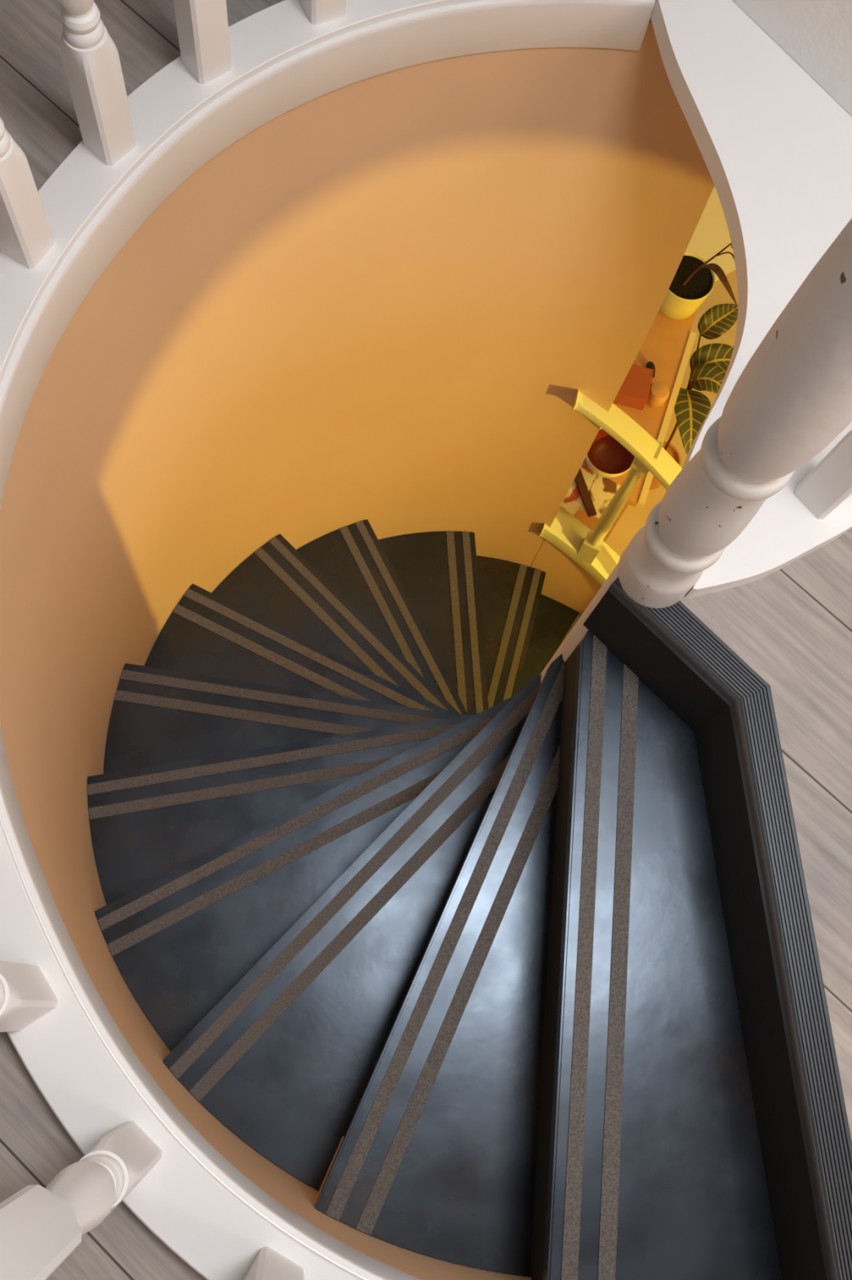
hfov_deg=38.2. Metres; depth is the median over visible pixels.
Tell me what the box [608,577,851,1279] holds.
edging
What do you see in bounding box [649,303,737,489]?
plant
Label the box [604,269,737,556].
wall
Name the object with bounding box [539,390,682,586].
balustrade
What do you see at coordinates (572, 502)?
magazine
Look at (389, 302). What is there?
wall
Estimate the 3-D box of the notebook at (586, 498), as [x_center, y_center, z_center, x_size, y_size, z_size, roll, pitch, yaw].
[0.451,-0.434,3.533,0.024,0.012,0.170,-15,76,-10]
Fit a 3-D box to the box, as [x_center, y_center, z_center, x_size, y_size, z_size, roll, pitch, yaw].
[0.597,-0.751,3.623,0.120,0.060,0.105,14,73,-1]
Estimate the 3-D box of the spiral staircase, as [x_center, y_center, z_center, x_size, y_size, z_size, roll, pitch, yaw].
[-0.041,0.288,2.747,1.297,2.461,1.704,6,73,-4]
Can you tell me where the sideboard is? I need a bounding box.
[560,309,697,542]
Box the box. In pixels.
[613,364,653,409]
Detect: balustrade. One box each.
[0,0,656,1279]
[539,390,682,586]
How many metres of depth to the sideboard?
3.69 m
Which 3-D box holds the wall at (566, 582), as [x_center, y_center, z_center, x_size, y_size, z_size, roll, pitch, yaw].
[0.642,-0.033,3.833,0.783,0.692,0.151,41,74,7]
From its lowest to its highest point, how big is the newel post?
0.922 m
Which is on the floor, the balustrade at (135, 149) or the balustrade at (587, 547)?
the balustrade at (135, 149)
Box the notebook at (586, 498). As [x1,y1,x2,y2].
[574,468,596,516]
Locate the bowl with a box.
[585,427,635,477]
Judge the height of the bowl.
0.087 m
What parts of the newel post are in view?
post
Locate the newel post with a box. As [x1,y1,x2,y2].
[617,217,851,608]
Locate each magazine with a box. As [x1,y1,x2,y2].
[560,462,597,515]
[580,475,621,519]
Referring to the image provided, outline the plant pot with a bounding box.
[659,243,737,319]
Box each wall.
[0,17,782,1279]
[530,538,601,614]
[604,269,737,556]
[732,0,851,116]
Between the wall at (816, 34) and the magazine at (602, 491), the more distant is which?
the magazine at (602, 491)
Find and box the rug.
[684,186,736,281]
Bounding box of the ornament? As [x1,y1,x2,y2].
[646,361,655,377]
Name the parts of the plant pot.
pot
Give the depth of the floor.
1.57 m
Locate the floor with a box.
[0,0,851,1279]
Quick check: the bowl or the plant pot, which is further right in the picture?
the plant pot
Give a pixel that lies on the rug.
(711, 235)
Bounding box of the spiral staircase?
[87,519,826,1279]
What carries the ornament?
on the sideboard
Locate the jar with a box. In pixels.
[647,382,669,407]

